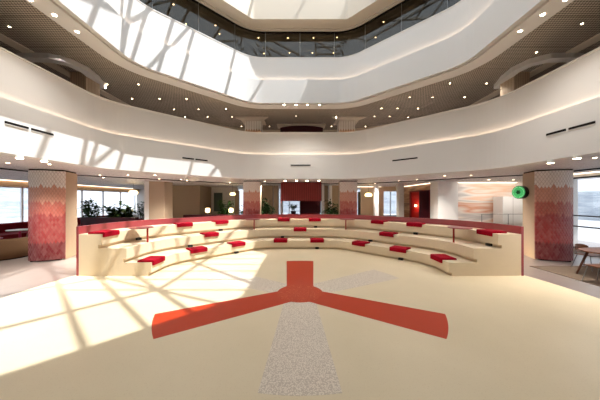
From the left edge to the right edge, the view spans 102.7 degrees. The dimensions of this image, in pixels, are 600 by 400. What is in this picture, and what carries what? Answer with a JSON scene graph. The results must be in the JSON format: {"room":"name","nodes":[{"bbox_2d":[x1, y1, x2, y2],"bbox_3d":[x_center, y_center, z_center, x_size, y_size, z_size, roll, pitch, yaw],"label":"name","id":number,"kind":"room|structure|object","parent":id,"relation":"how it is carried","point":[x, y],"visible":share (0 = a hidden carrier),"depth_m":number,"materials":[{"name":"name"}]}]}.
{"room":"building atrium","nodes":[
{"label":"building atrium","id":0,"kind":"room"},
{"bbox_2d":[0,180,138,191],"bbox_3d":[-16.025,-0.915,7.250,0.550,0.330,32.500,0,0,0],"label":"wall","id":1,"kind":"structure","parent":0,"point":[2,182],"depth_m":17.46,"materials":[{"name":"beige paint"}]},
{"bbox_2d":[137,189,143,218],"bbox_3d":[-11.500,0.535,23.650,9.000,3.230,0.300,0,0,0],"label":"wall","id":2,"kind":"structure","parent":0,"point":[140,196],"depth_m":23.50,"materials":[{"name":"white paint"}]},
{"bbox_2d":[183,214,242,217],"bbox_3d":[-5.550,1.560,15.850,4.100,1.180,0.500,0,0,0],"label":"countertop","id":3,"kind":"structure","parent":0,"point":[186,215],"depth_m":15.60,"materials":[{"name":"red"}]},
{"bbox_2d":[211,187,238,213],"bbox_3d":[-6.295,0.535,20.150,2.190,3.230,0.300,0,0,0],"label":"wall","id":4,"kind":"structure","parent":0,"point":[226,191],"depth_m":20.00,"materials":[{"name":"white paint"}]},
{"bbox_2d":[214,193,222,210],"bbox_3d":[-6.800,0.175,19.950,0.700,1.550,0.060,0,0,0],"label":"picture","id":5,"kind":"object","parent":4,"relation":"attached to","point":[217,196],"visible":0.64,"depth_m":19.92,"materials":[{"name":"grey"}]},
{"bbox_2d":[0,240,599,399],"bbox_3d":[-0.500,2.208,7.250,31.000,0.124,32.500,0,0,0],"label":"floor","id":6,"kind":"structure","parent":0,"point":[75,337],"depth_m":3.77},
{"bbox_2d":[0,237,27,260],"bbox_3d":[-10.950,1.775,8.885,1.419,0.750,1.290,0,0,0],"label":"barrel armchair","id":7,"kind":"object","parent":6,"relation":"on","point":[14,248],"visible":0.92,"depth_m":8.66,"materials":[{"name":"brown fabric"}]},
{"bbox_2d":[5,228,27,237],"bbox_3d":[-13.300,1.775,11.400,0.900,0.750,0.900,0,0,0],"label":"round table","id":8,"kind":"object","parent":6,"relation":"on","point":[19,230],"visible":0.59,"depth_m":11.38,"materials":[{"name":"white paint"}]},
{"bbox_2d":[28,169,76,261],"bbox_3d":[-9.091,0.535,8.835,1.009,3.229,1.010,0,0,-20],"label":"tiled pillar","id":9,"kind":"structure","parent":6,"relation":"on","point":[52,194],"depth_m":8.46,"materials":[{"name":"tile"}]},
{"bbox_2d":[0,215,142,239],"bbox_3d":[-15.025,1.690,14.500,1.450,0.920,15.000,0,0,0],"label":"sofa","id":10,"kind":"object","parent":6,"relation":"on","point":[15,225],"visible":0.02,"depth_m":12.68,"materials":[{"name":"red fabric"}]},
{"bbox_2d":[77,198,103,218],"bbox_3d":[-13.730,1.004,15.618,1.549,2.292,1.462,0,0,0],"label":"potted plant","id":11,"kind":"object","parent":6,"relation":"on","point":[87,210],"visible":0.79,"depth_m":15.54,"materials":[{"name":"green plant"}]},
{"bbox_2d":[81,217,138,225],"bbox_3d":[-11.200,1.590,14.150,3.200,1.120,0.300,0,0,0],"label":"wall","id":12,"kind":"structure","parent":6,"relation":"on","point":[85,220],"depth_m":14.00,"materials":[{"name":"red"}]},
{"bbox_2d":[99,201,139,219],"bbox_3d":[-11.688,1.111,15.532,2.358,2.078,2.215,0,0,0],"label":"potted plant","id":13,"kind":"object","parent":6,"relation":"on","point":[128,211],"visible":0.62,"depth_m":15.23,"materials":[{"name":"green plant"}]},
{"bbox_2d":[134,202,143,219],"bbox_3d":[-11.993,1.122,18.244,1.196,2.056,1.022,0,0,-19],"label":"potted plant","id":14,"kind":"object","parent":6,"relation":"on","point":[138,206],"visible":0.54,"depth_m":18.18,"materials":[{"name":"green plant"}]},
{"bbox_2d":[144,181,148,219],"bbox_3d":[-8.915,0.535,14.275,0.270,3.230,0.650,0,0,0],"label":"column","id":15,"kind":"structure","parent":6,"relation":"on","point":[146,183],"depth_m":13.95,"materials":[{"name":"white paint"}]},
{"bbox_2d":[149,181,172,219],"bbox_3d":[-8.300,0.535,14.350,0.900,3.230,0.900,0,0,0],"label":"column","id":16,"kind":"structure","parent":6,"relation":"on","point":[160,192],"depth_m":13.90,"materials":[{"name":"beige paint"}]},
{"bbox_2d":[173,185,210,217],"bbox_3d":[-8.650,0.535,19.100,2.500,3.230,2.800,0,0,0],"label":"wall","id":17,"kind":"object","parent":6,"relation":"on","point":[187,199],"visible":0.5,"depth_m":17.70,"materials":[{"name":"beige wood"}]},
{"bbox_2d":[216,200,234,213],"bbox_3d":[-5.294,1.080,17.056,1.463,2.140,1.525,0,0,0],"label":"potted plant","id":18,"kind":"object","parent":6,"relation":"on","point":[223,210],"visible":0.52,"depth_m":16.91,"materials":[{"name":"green plant"}]},
{"bbox_2d":[235,191,239,213],"bbox_3d":[-5.000,0.700,19.150,0.300,2.900,0.300,0,0,0],"label":"pier","id":19,"kind":"object","parent":6,"relation":"on","point":[237,196],"visible":0.64,"depth_m":19.00,"materials":[{"name":"beige wood"}]},
{"bbox_2d":[243,181,261,214],"bbox_3d":[-2.725,0.535,13.720,0.950,3.229,0.760,0,0,0],"label":"tiled pillar","id":20,"kind":"structure","parent":6,"relation":"on","point":[252,190],"depth_m":13.39,"materials":[{"name":"tile"}]},
{"bbox_2d":[262,186,273,213],"bbox_3d":[-2.600,0.535,18.300,1.100,3.230,0.600,0,0,0],"label":"pier","id":21,"kind":"object","parent":6,"relation":"on","point":[267,191],"visible":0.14,"depth_m":18.00,"materials":[{"name":"beige wood"}]},
{"bbox_2d":[262,198,278,213],"bbox_3d":[-2.159,0.995,15.562,1.610,2.311,1.412,0,0,0],"label":"potted plant","id":22,"kind":"object","parent":6,"relation":"on","point":[266,207],"visible":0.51,"depth_m":15.45,"materials":[{"name":"green plant"}]},
{"bbox_2d":[274,186,278,213],"bbox_3d":[-1.800,0.535,18.250,0.360,3.230,0.500,0,0,0],"label":"pier","id":23,"kind":"object","parent":6,"relation":"on","point":[276,188],"visible":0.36,"depth_m":18.00,"materials":[{"name":"brown wood"}]},
{"bbox_2d":[280,184,282,213],"bbox_3d":[-1.265,0.535,16.650,0.170,3.230,0.300,0,0,0],"label":"column","id":24,"kind":"structure","parent":6,"relation":"on","point":[281,202],"depth_m":16.50,"materials":[{"name":"white paint"}]},
{"bbox_2d":[76,214,523,275],"bbox_3d":[0.000,1.448,9.700,12.640,1.396,5.840,0,0,0],"label":"seating","id":25,"kind":"object","parent":6,"relation":"on","point":[499,254],"visible":0.9,"depth_m":8.55,"materials":[{"name":"beige laminate"}]},
{"bbox_2d":[88,230,119,236],"bbox_3d":[-5.784,0.988,7.100,0.472,0.145,0.600,0,0,0],"label":"seat cushion","id":26,"kind":"object","parent":25,"relation":"on","point":[106,233],"visible":1,"depth_m":6.97,"materials":[{"name":"red fabric"}]},
{"bbox_2d":[129,226,153,241],"bbox_3d":[-5.162,1.127,7.825,0.680,0.485,0.680,0,0,0],"label":"table","id":27,"kind":"object","parent":25,"relation":"on","point":[137,227],"visible":1,"depth_m":7.76,"materials":[{"name":"red"}]},
{"bbox_2d":[137,256,164,265],"bbox_3d":[-4.384,1.788,7.101,0.472,0.145,0.600,0,0,0],"label":"seat cushion","id":28,"kind":"object","parent":25,"relation":"on","point":[155,260],"visible":1,"depth_m":7.04,"materials":[{"name":"red fabric"}]},
{"bbox_2d":[173,222,192,226],"bbox_3d":[-4.703,0.988,9.661,0.472,0.145,0.600,0,0,45],"label":"seat cushion","id":29,"kind":"object","parent":25,"relation":"on","point":[180,224],"visible":0.99,"depth_m":9.50,"materials":[{"name":"red fabric"}]},
{"bbox_2d":[186,246,207,253],"bbox_3d":[-3.725,1.788,8.660,0.472,0.145,0.600,0,0,45],"label":"seat cushion","id":30,"kind":"object","parent":25,"relation":"on","point":[197,249],"visible":1,"depth_m":8.52,"materials":[{"name":"red fabric"}]},
{"bbox_2d":[200,231,218,236],"bbox_3d":[-3.666,1.387,9.718,0.600,0.145,0.472,0,0,-45],"label":"seat cushion","id":31,"kind":"object","parent":25,"relation":"on","point":[213,233],"visible":1,"depth_m":9.56,"materials":[{"name":"red fabric"}]},
{"bbox_2d":[211,220,228,223],"bbox_3d":[-3.595,0.988,10.788,0.600,0.145,0.472,0,0,-45],"label":"seat cushion","id":32,"kind":"object","parent":25,"relation":"on","point":[216,221],"visible":0.99,"depth_m":10.69,"materials":[{"name":"red fabric"}]},
{"bbox_2d":[227,241,245,246],"bbox_3d":[-2.605,1.788,9.798,0.472,0.145,0.600,0,0,45],"label":"seat cushion","id":33,"kind":"object","parent":25,"relation":"on","point":[233,243],"visible":1,"depth_m":9.68,"materials":[{"name":"red fabric"}]},
{"bbox_2d":[245,218,259,229],"bbox_3d":[-2.213,1.127,11.227,0.680,0.485,0.680,0,0,0],"label":"table","id":34,"kind":"object","parent":25,"relation":"on","point":[254,219],"visible":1,"depth_m":11.02,"materials":[{"name":"red metal"}]},
{"bbox_2d":[274,238,287,242],"bbox_3d":[-0.850,1.788,10.684,0.600,0.145,0.472,0,0,0],"label":"seat cushion","id":35,"kind":"object","parent":25,"relation":"on","point":[276,240],"visible":1,"depth_m":10.45,"materials":[{"name":"red fabric"}]},
{"bbox_2d":[278,218,289,220],"bbox_3d":[-0.807,0.988,12.084,0.600,0.145,0.472,0,0,0],"label":"seat cushion","id":36,"kind":"object","parent":25,"relation":"on","point":[279,219],"visible":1,"depth_m":11.85,"materials":[{"name":"red fabric"}]},
{"bbox_2d":[294,227,305,230],"bbox_3d":[0.000,1.387,11.384,0.600,0.145,0.472,0,0,0],"label":"seat cushion","id":37,"kind":"object","parent":25,"relation":"on","point":[295,228],"visible":1,"depth_m":11.15,"materials":[{"name":"red fabric"}]},
{"bbox_2d":[308,218,320,220],"bbox_3d":[0.735,0.988,12.084,0.600,0.145,0.472,0,0,0],"label":"seat cushion","id":38,"kind":"object","parent":25,"relation":"on","point":[310,219],"visible":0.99,"depth_m":11.85,"materials":[{"name":"red fabric"}]},
{"bbox_2d":[310,238,323,242],"bbox_3d":[0.749,1.788,10.684,0.600,0.145,0.472,0,0,0],"label":"seat cushion","id":39,"kind":"object","parent":25,"relation":"on","point":[312,240],"visible":1,"depth_m":10.45,"materials":[{"name":"red fabric"}]},
{"bbox_2d":[340,218,354,229],"bbox_3d":[2.213,1.127,11.227,0.680,0.485,0.680,0,0,0],"label":"table","id":40,"kind":"object","parent":25,"relation":"on","point":[345,219],"visible":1,"depth_m":11.02,"materials":[{"name":"red metal"}]},
{"bbox_2d":[352,240,369,246],"bbox_3d":[2.513,1.788,9.892,0.600,0.145,0.472,0,0,45],"label":"seat cushion","id":41,"kind":"object","parent":25,"relation":"on","point":[357,242],"visible":1,"depth_m":9.74,"materials":[{"name":"red fabric"}]},
{"bbox_2d":[371,220,387,223],"bbox_3d":[3.572,0.988,10.811,0.600,0.145,0.472,0,0,45],"label":"seat cushion","id":42,"kind":"object","parent":25,"relation":"on","point":[372,221],"visible":1,"depth_m":10.69,"materials":[{"name":"red fabric"}]},
{"bbox_2d":[379,231,397,236],"bbox_3d":[3.608,1.387,9.776,0.600,0.145,0.472,0,0,45],"label":"seat cushion","id":43,"kind":"object","parent":25,"relation":"on","point":[383,233],"visible":1,"depth_m":9.65,"materials":[{"name":"red fabric"}]},
{"bbox_2d":[389,245,410,252],"bbox_3d":[3.644,1.788,8.742,0.472,0.145,0.600,0,0,-45],"label":"seat cushion","id":44,"kind":"object","parent":25,"relation":"on","point":[395,248],"visible":1,"depth_m":8.63,"materials":[{"name":"red fabric"}]},
{"bbox_2d":[406,222,425,226],"bbox_3d":[4.680,0.988,9.685,0.472,0.145,0.600,0,0,-45],"label":"seat cushion","id":45,"kind":"object","parent":25,"relation":"on","point":[412,224],"visible":0.99,"depth_m":9.53,"materials":[{"name":"red fabric"}]},
{"bbox_2d":[430,254,456,262],"bbox_3d":[4.384,1.788,7.359,0.472,0.145,0.600,0,0,0],"label":"seat cushion","id":46,"kind":"object","parent":25,"relation":"on","point":[437,257],"visible":1,"depth_m":7.29,"materials":[{"name":"red fabric"}]},
{"bbox_2d":[447,226,472,242],"bbox_3d":[5.171,1.127,7.772,0.680,0.485,0.680,0,0,0],"label":"table","id":47,"kind":"object","parent":25,"relation":"on","point":[452,227],"visible":1,"depth_m":7.72,"materials":[{"name":"red"}]},
{"bbox_2d":[476,229,506,235],"bbox_3d":[5.784,0.988,7.262,0.472,0.145,0.600,0,0,0],"label":"seat cushion","id":48,"kind":"object","parent":25,"relation":"on","point":[488,232],"visible":1,"depth_m":7.20,"materials":[{"name":"red fabric"}]},
{"bbox_2d":[202,270,397,395],"bbox_3d":[0.000,2.145,5.014,5.462,0.002,4.768,0,0,0],"label":"inlay","id":49,"kind":"object","parent":6,"relation":"on","point":[299,362],"visible":1,"depth_m":3.61,"materials":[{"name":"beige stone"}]},
{"bbox_2d":[152,261,447,338],"bbox_3d":[0.000,2.144,6.086,5.462,0.004,4.768,0,0,0],"label":"inlay","id":50,"kind":"object","parent":6,"relation":"on","point":[299,288],"visible":1,"depth_m":4.70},
{"bbox_2d":[300,201,320,213],"bbox_3d":[0.725,1.050,17.000,1.450,2.200,0.600,0,0,0],"label":"bar","id":51,"kind":"object","parent":6,"relation":"on","point":[306,207],"visible":0.5,"depth_m":16.75,"materials":[{"name":"red paint"}]},
{"bbox_2d":[321,184,323,213],"bbox_3d":[1.585,0.535,16.650,0.170,3.230,0.300,0,0,0],"label":"column","id":52,"kind":"structure","parent":6,"relation":"on","point":[322,201],"depth_m":16.50,"materials":[{"name":"white paint"}]},
{"bbox_2d":[324,186,327,213],"bbox_3d":[1.925,0.535,18.250,0.350,3.230,0.500,0,0,0],"label":"pier","id":53,"kind":"object","parent":6,"relation":"on","point":[325,187],"visible":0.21,"depth_m":18.00,"materials":[{"name":"brown wood"}]},
{"bbox_2d":[323,199,337,213],"bbox_3d":[2.332,1.035,15.850,1.773,2.230,1.767,0,0,-42],"label":"potted plant","id":54,"kind":"object","parent":6,"relation":"on","point":[332,210],"visible":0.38,"depth_m":15.86,"materials":[{"name":"green plant"}]},
{"bbox_2d":[329,185,331,208],"bbox_3d":[2.245,0.535,17.750,0.210,3.230,0.300,0,0,0],"label":"column","id":55,"kind":"structure","parent":6,"relation":"on","point":[330,186],"depth_m":17.60,"materials":[{"name":"white paint"}]},
{"bbox_2d":[332,186,337,210],"bbox_3d":[2.850,0.535,18.300,0.900,3.230,0.600,0,0,0],"label":"pier","id":56,"kind":"object","parent":6,"relation":"on","point":[334,188],"visible":0.14,"depth_m":18.00,"materials":[{"name":"beige wood"}]},
{"bbox_2d":[338,181,356,214],"bbox_3d":[2.735,0.535,13.720,0.970,3.229,0.760,0,0,0],"label":"tiled pillar","id":57,"kind":"structure","parent":6,"relation":"on","point":[347,190],"depth_m":13.39,"materials":[{"name":"tile"}]},
{"bbox_2d":[358,192,359,214],"bbox_3d":[5.575,0.700,22.100,0.450,2.900,0.200,0,0,0],"label":"wall","id":58,"kind":"structure","parent":6,"relation":"on","point":[358,192],"depth_m":22.00,"materials":[{"name":"brown"}]},
{"bbox_2d":[374,184,378,215],"bbox_3d":[5.125,0.535,16.150,0.250,3.230,0.300,0,0,0],"label":"column","id":59,"kind":"structure","parent":6,"relation":"on","point":[376,186],"depth_m":16.00,"materials":[{"name":"white paint"}]},
{"bbox_2d":[396,184,403,216],"bbox_3d":[6.675,0.535,16.000,0.350,3.230,0.400,0,0,0],"label":"column","id":60,"kind":"structure","parent":6,"relation":"on","point":[399,187],"depth_m":15.80,"materials":[{"name":"grey paint"}]},
{"bbox_2d":[430,181,457,219],"bbox_3d":[8.575,0.535,14.325,1.150,3.230,0.850,0,0,0],"label":"column","id":61,"kind":"structure","parent":6,"relation":"on","point":[443,194],"depth_m":13.90,"materials":[{"name":"white paint"}]},
{"bbox_2d":[493,197,522,225],"bbox_3d":[12.350,0.975,14.246,1.200,2.350,0.707,0,0,0],"label":"cabinet","id":62,"kind":"object","parent":6,"relation":"on","point":[502,206],"depth_m":13.90,"materials":[{"name":"white paint"}]},
{"bbox_2d":[523,169,572,261],"bbox_3d":[9.117,0.535,8.836,1.047,3.229,1.010,0,0,19],"label":"tiled pillar","id":63,"kind":"structure","parent":6,"relation":"on","point":[548,206],"depth_m":8.44,"materials":[{"name":"tile"}]},
{"bbox_2d":[512,186,528,198],"bbox_3d":[8.526,-0.295,9.192,0.410,0.490,0.490,0,0,-10],"label":"round sign","id":64,"kind":"object","parent":63,"relation":"attached to","point":[519,192],"visible":1,"depth_m":9.08,"materials":[{"name":"green plastic"}]},
{"bbox_2d":[530,266,599,285],"bbox_3d":[9.350,2.144,6.200,3.800,0.012,3.200,0,0,0],"label":"rug","id":65,"kind":"object","parent":6,"relation":"on","point":[590,277],"visible":0.75,"depth_m":7.08,"materials":[{"name":"beige carpet"}]},
{"bbox_2d":[571,243,599,270],"bbox_3d":[8.948,1.769,7.465,0.500,0.743,0.511,0,0,-8],"label":"dining chair","id":66,"kind":"object","parent":65,"relation":"on","point":[577,245],"visible":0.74,"depth_m":7.59,"materials":[{"name":"brown wood"}]},
{"bbox_2d":[576,247,599,273],"bbox_3d":[9.220,1.774,6.600,2.700,0.742,1.100,0,0,0],"label":"dining table","id":67,"kind":"object","parent":65,"relation":"on","point":[596,250],"visible":1,"depth_m":6.88,"materials":[{"name":"brown wood"}]},
{"bbox_2d":[581,264,599,280],"bbox_3d":[7.681,1.769,6.105,0.500,0.743,0.511,0,0,-5],"label":"dining chair","id":68,"kind":"object","parent":65,"relation":"on","point":[587,265],"visible":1,"depth_m":6.26,"materials":[{"name":"brown wood"}]},
{"bbox_3d":[-0.475,1.550,16.500,0.750,1.200,0.400,0,0,0],"label":"planter","id":69,"kind":"object","parent":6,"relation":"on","visible":0},
{"bbox_2d":[287,204,296,213],"bbox_3d":[-0.502,0.601,16.494,0.831,0.698,0.851,0,0,28],"label":"potted plant","id":70,"kind":"object","parent":69,"relation":"on","point":[290,205],"visible":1,"depth_m":16.41,"materials":[{"name":"green plant"}]},
{"bbox_2d":[0,47,599,188],"bbox_3d":[-0.500,-2.295,7.250,31.000,2.430,32.500,0,0,0],"label":"fascia","id":71,"kind":"structure","parent":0,"point":[90,130],"depth_m":8.78,"materials":[{"name":"white paint"}]},
{"bbox_2d":[5,121,28,129],"bbox_3d":[-6.774,-1.774,5.719,0.101,0.072,0.474,0,0,0],"label":"air slot","id":72,"kind":"object","parent":71,"relation":"attached to","point":[6,122],"visible":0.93,"depth_m":5.71,"materials":[{"name":"black metal"}]},
{"bbox_2d":[15,154,23,158],"bbox_3d":[-6.674,-1.032,5.710,0.150,0.096,0.150,0,0,0],"label":"ceiling spotlight","id":73,"kind":"object","parent":71,"relation":"attached to","point":[17,156],"visible":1,"depth_m":5.68,"materials":[{"name":"white"}]},
{"bbox_2d":[31,128,53,135],"bbox_3d":[-6.760,-1.774,6.294,0.060,0.072,0.541,0,0,0],"label":"air slot","id":74,"kind":"object","parent":71,"relation":"attached to","point":[32,129],"visible":1,"depth_m":6.28,"materials":[{"name":"black metal"}]},
{"bbox_2d":[40,158,47,161],"bbox_3d":[-6.584,-1.032,6.172,0.150,0.096,0.150,0,0,0],"label":"ceiling spotlight","id":75,"kind":"object","parent":71,"relation":"attached to","point":[41,159],"visible":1,"depth_m":6.13,"materials":[{"name":"white"}]},
{"bbox_2d":[0,179,132,188],"bbox_3d":[-15.670,-1.058,7.250,0.060,0.035,30.500,0,0,0],"label":"light","id":76,"kind":"object","parent":71,"relation":"attached to","point":[0,179],"visible":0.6,"depth_m":17.58,"materials":[{"name":"beige"}]},
{"bbox_2d":[128,183,137,193],"bbox_3d":[-10.900,-0.726,15.700,0.540,0.708,0.540,0,0,0],"label":"pendant lamp","id":77,"kind":"object","parent":71,"relation":"hanging from","point":[133,191],"visible":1,"depth_m":15.54,"materials":[{"name":"white plastic"}]},
{"bbox_2d":[186,177,199,180],"bbox_3d":[-5.136,-0.985,11.520,0.660,0.190,0.660,0,0,0],"label":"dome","id":78,"kind":"object","parent":71,"relation":"attached to","point":[187,178],"visible":0.93,"depth_m":11.33,"materials":[{"name":"white"}]},
{"bbox_2d":[281,182,321,200],"bbox_3d":[0.075,-0.505,14.900,2.450,1.150,1.000,0,0,0],"label":"canopy","id":79,"kind":"object","parent":71,"relation":"hanging from","point":[290,191],"visible":1,"depth_m":14.40,"materials":[{"name":"red"}]},
{"bbox_2d":[392,157,417,161],"bbox_3d":[4.589,-1.774,10.521,1.082,0.072,0.060,0,0,45],"label":"air slot","id":80,"kind":"object","parent":71,"relation":"attached to","point":[414,157],"visible":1,"depth_m":10.46,"materials":[{"name":"black metal"}]},
{"bbox_2d":[458,182,516,182],"bbox_3d":[11.250,-1.058,14.630,3.900,0.035,0.060,0,0,0],"label":"light","id":81,"kind":"object","parent":71,"relation":"attached to","point":[458,182],"visible":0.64,"depth_m":14.60,"materials":[{"name":"beige plastic"}]},
{"bbox_2d":[546,129,565,135],"bbox_3d":[6.774,-1.774,6.328,0.101,0.072,0.474,0,0,0],"label":"air slot","id":82,"kind":"object","parent":71,"relation":"attached to","point":[562,130],"visible":0.93,"depth_m":6.29,"materials":[{"name":"black metal"}]},
{"bbox_2d":[572,154,581,158],"bbox_3d":[6.622,-1.032,5.738,0.150,0.096,0.150,0,0,0],"label":"ceiling spotlight","id":83,"kind":"object","parent":71,"relation":"attached to","point":[578,156],"visible":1,"depth_m":5.69,"materials":[{"name":"white"}]},
{"bbox_2d":[568,121,594,130],"bbox_3d":[6.760,-1.774,5.753,0.060,0.072,0.541,0,0,0],"label":"air slot","id":84,"kind":"object","parent":71,"relation":"attached to","point":[592,122],"visible":1,"depth_m":5.74,"materials":[{"name":"black metal"}]},
{"bbox_2d":[26,0,573,108],"bbox_3d":[0.000,-5.455,5.550,12.060,2.130,12.060,0,0,0],"label":"fascia","id":85,"kind":"structure","parent":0,"point":[134,36],"depth_m":8.67,"materials":[{"name":"white paint"}]},
{"bbox_2d":[0,0,599,129],"bbox_3d":[0.000,-4.700,5.550,20.400,0.200,20.400,0,0,0],"label":"ceiling","id":86,"kind":"structure","parent":0,"point":[31,28],"depth_m":9.32,"materials":[{"name":"metal"}]},
{"bbox_2d":[0,33,130,105],"bbox_3d":[-8.425,-4.585,6.000,0.350,0.030,12.000,0,0,0],"label":"trim","id":87,"kind":"structure","parent":86,"relation":"attached to","point":[3,38],"depth_m":8.10,"materials":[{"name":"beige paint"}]},
{"bbox_2d":[469,33,599,105],"bbox_3d":[8.425,-4.585,6.000,0.350,0.030,12.000,0,0,0],"label":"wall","id":88,"kind":"structure","parent":86,"relation":"attached to","point":[596,38],"depth_m":8.10,"materials":[{"name":"beige paint"}]},
{"bbox_2d":[196,0,403,31],"bbox_3d":[0.000,-8.680,5.550,12.000,1.540,12.000,0,0,0],"label":"floor","id":89,"kind":"structure","parent":0,"point":[256,15],"depth_m":10.55,"materials":[{"name":"beige paint"}]},
{"bbox_2d":[139,0,460,56],"bbox_3d":[0.000,-6.650,5.550,11.600,2.600,11.600,0,0,0],"label":"glass screen","id":90,"kind":"object","parent":89,"relation":"attached to","point":[191,13],"visible":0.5,"depth_m":10.54,"materials":[{"name":"black"}]},
{"bbox_2d":[208,123,391,131],"bbox_3d":[-0.500,-4.850,7.250,31.000,0.100,32.500,0,0,0],"label":"floor","id":91,"kind":"structure","parent":0,"point":[234,128],"depth_m":16.34,"materials":[{"name":"beige"}]},
{"bbox_2d":[360,187,395,215],"bbox_3d":[6.450,0.535,19.600,3.000,3.230,0.200,0,0,0],"label":"wall","id":92,"kind":"structure","parent":0,"point":[366,203],"depth_m":19.50,"materials":[{"name":"beige wood"}]},
{"bbox_2d":[404,184,429,216],"bbox_3d":[8.450,0.535,17.225,0.200,3.230,4.950,0,0,0],"label":"wall","id":93,"kind":"structure","parent":0,"point":[407,189],"depth_m":18.47,"materials":[{"name":"brown wood"}]},
{"bbox_2d":[409,190,429,217],"bbox_3d":[7.965,0.750,16.600,0.750,2.800,2.700,0,0,0],"label":"doorway","id":94,"kind":"structure","parent":93,"relation":"in","point":[421,198],"depth_m":15.25,"materials":[{"name":"red paint"}]},
{"bbox_2d":[458,183,514,222],"bbox_3d":[11.250,0.535,15.000,4.200,3.230,0.200,0,0,0],"label":"wall","id":95,"kind":"structure","parent":0,"point":[474,199],"depth_m":14.90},
{"bbox_2d":[0,168,599,183],"bbox_3d":[0.000,-1.065,5.550,20.440,0.029,20.440,0,0,0],"label":"trim","id":96,"kind":"structure","parent":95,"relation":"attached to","point":[0,168],"depth_m":11.80,"materials":[{"name":"black"}]},
{"bbox_2d":[515,179,577,243],"bbox_3d":[13.450,0.535,13.400,0.200,3.230,3.400,0,0,0],"label":"wall","id":97,"kind":"structure","parent":0,"point":[575,180],"depth_m":11.70,"materials":[{"name":"white paint"}]},
{"bbox_2d":[573,179,573,243],"bbox_3d":[12.525,0.535,11.800,1.650,3.230,0.200,0,0,0],"label":"wall","id":98,"kind":"structure","parent":0,"point":[573,179],"depth_m":11.70,"materials":[{"name":"white paint"}]},
{"bbox_2d":[573,172,599,177],"bbox_3d":[11.600,-1.015,1.300,0.300,0.130,20.600,0,0,0],"label":"wall","id":99,"kind":"structure","parent":0,"point":[598,173],"depth_m":9.57,"materials":[{"name":"white paint"}]},
{"bbox_2d":[573,175,599,247],"bbox_3d":[11.600,0.540,1.300,0.100,2.980,20.670,0,0,0],"label":"window","id":100,"kind":"structure","parent":99,"relation":"in","point":[598,175],"depth_m":9.68,"materials":[{"name":"metal"}]},
{"bbox_3d":[-16.150,1.790,7.250,0.300,0.720,32.500,0,0,0],"label":"wall","id":101,"kind":"structure","parent":0,"visible":0},
{"bbox_2d":[0,186,135,221],"bbox_3d":[-16.150,0.340,7.250,0.100,2.180,32.570,0,0,0],"label":"window","id":102,"kind":"structure","parent":101,"relation":"in","point":[21,188],"depth_m":14.10,"materials":[{"name":"white metal"}]},
{"bbox_3d":[-0.500,-2.260,7.250,31.000,0.100,32.500,0,0,0],"label":"floor","id":103,"kind":"structure","parent":0,"visible":0},
{"bbox_2d":[16,52,105,95],"bbox_3d":[-8.059,-3.453,8.245,1.508,2.285,2.530,0,0,37],"label":"pillar","id":104,"kind":"structure","parent":103,"relation":"on","point":[86,79],"depth_m":8.28,"materials":[{"name":"white paint"}]},
{"bbox_2d":[234,116,267,131],"bbox_3d":[-2.700,-3.453,13.875,1.900,2.285,1.350,0,0,0],"label":"pillar","id":105,"kind":"structure","parent":103,"relation":"on","point":[252,123],"depth_m":13.75,"materials":[{"name":"beige paint"}]},
{"bbox_2d":[277,124,325,131],"bbox_3d":[0.075,-3.453,14.825,2.950,2.285,0.750,0,0,0],"label":"booth","id":106,"kind":"object","parent":103,"relation":"on","point":[283,127],"visible":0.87,"depth_m":14.60,"materials":[{"name":"red"}]},
{"bbox_2d":[332,116,365,131],"bbox_3d":[2.700,-3.453,13.875,1.900,2.285,1.350,0,0,0],"label":"pillar","id":107,"kind":"structure","parent":103,"relation":"on","point":[344,123],"depth_m":13.75,"materials":[{"name":"beige paint"}]},
{"bbox_2d":[494,52,583,95],"bbox_3d":[8.059,-3.453,8.245,1.508,2.285,2.530,0,0,-37],"label":"pillar","id":108,"kind":"structure","parent":103,"relation":"on","point":[512,79],"depth_m":8.28,"materials":[{"name":"white paint"}]},
{"label":"outside","id":109,"kind":"structure","parent":0,"visible":0},
{"bbox_2d":[0,208,599,242],"bbox_3d":[0.000,2.365,15.000,120.000,0.170,110.000,0,0,0],"label":"ground","id":110,"kind":"structure","parent":109,"point":[585,234],"depth_m":22.34,"materials":[{"name":"grey"}]},
{"bbox_2d":[0,187,27,218],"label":"window","id":111,"kind":"structure","parent":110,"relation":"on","point":[9,197],"depth_m":29.95,"materials":[{"name":"glass"}]},
{"bbox_2d":[279,190,395,213],"bbox_3d":[4.000,-0.785,44.000,24.000,6.130,8.000,0,0,0],"label":"building","id":112,"kind":"structure","parent":110,"relation":"on","point":[386,193],"depth_m":40.00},
{"bbox_2d":[578,191,599,219],"bbox_3d":[38.000,0.615,12.000,8.000,3.330,36.000,0,0,0],"label":"building","id":113,"kind":"structure","parent":110,"relation":"on","point":[588,201],"depth_m":28.19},
{"bbox_3d":[8.900,1.850,23.650,2.000,0.600,0.300,0,0,0],"label":"sill","id":114,"kind":"structure","parent":0,"visible":0},
{"bbox_2d":[384,191,395,215],"bbox_3d":[8.900,0.235,23.650,2.070,2.630,0.100,0,0,0],"label":"window","id":115,"kind":"structure","parent":114,"relation":"attached to","point":[390,191],"depth_m":23.60,"materials":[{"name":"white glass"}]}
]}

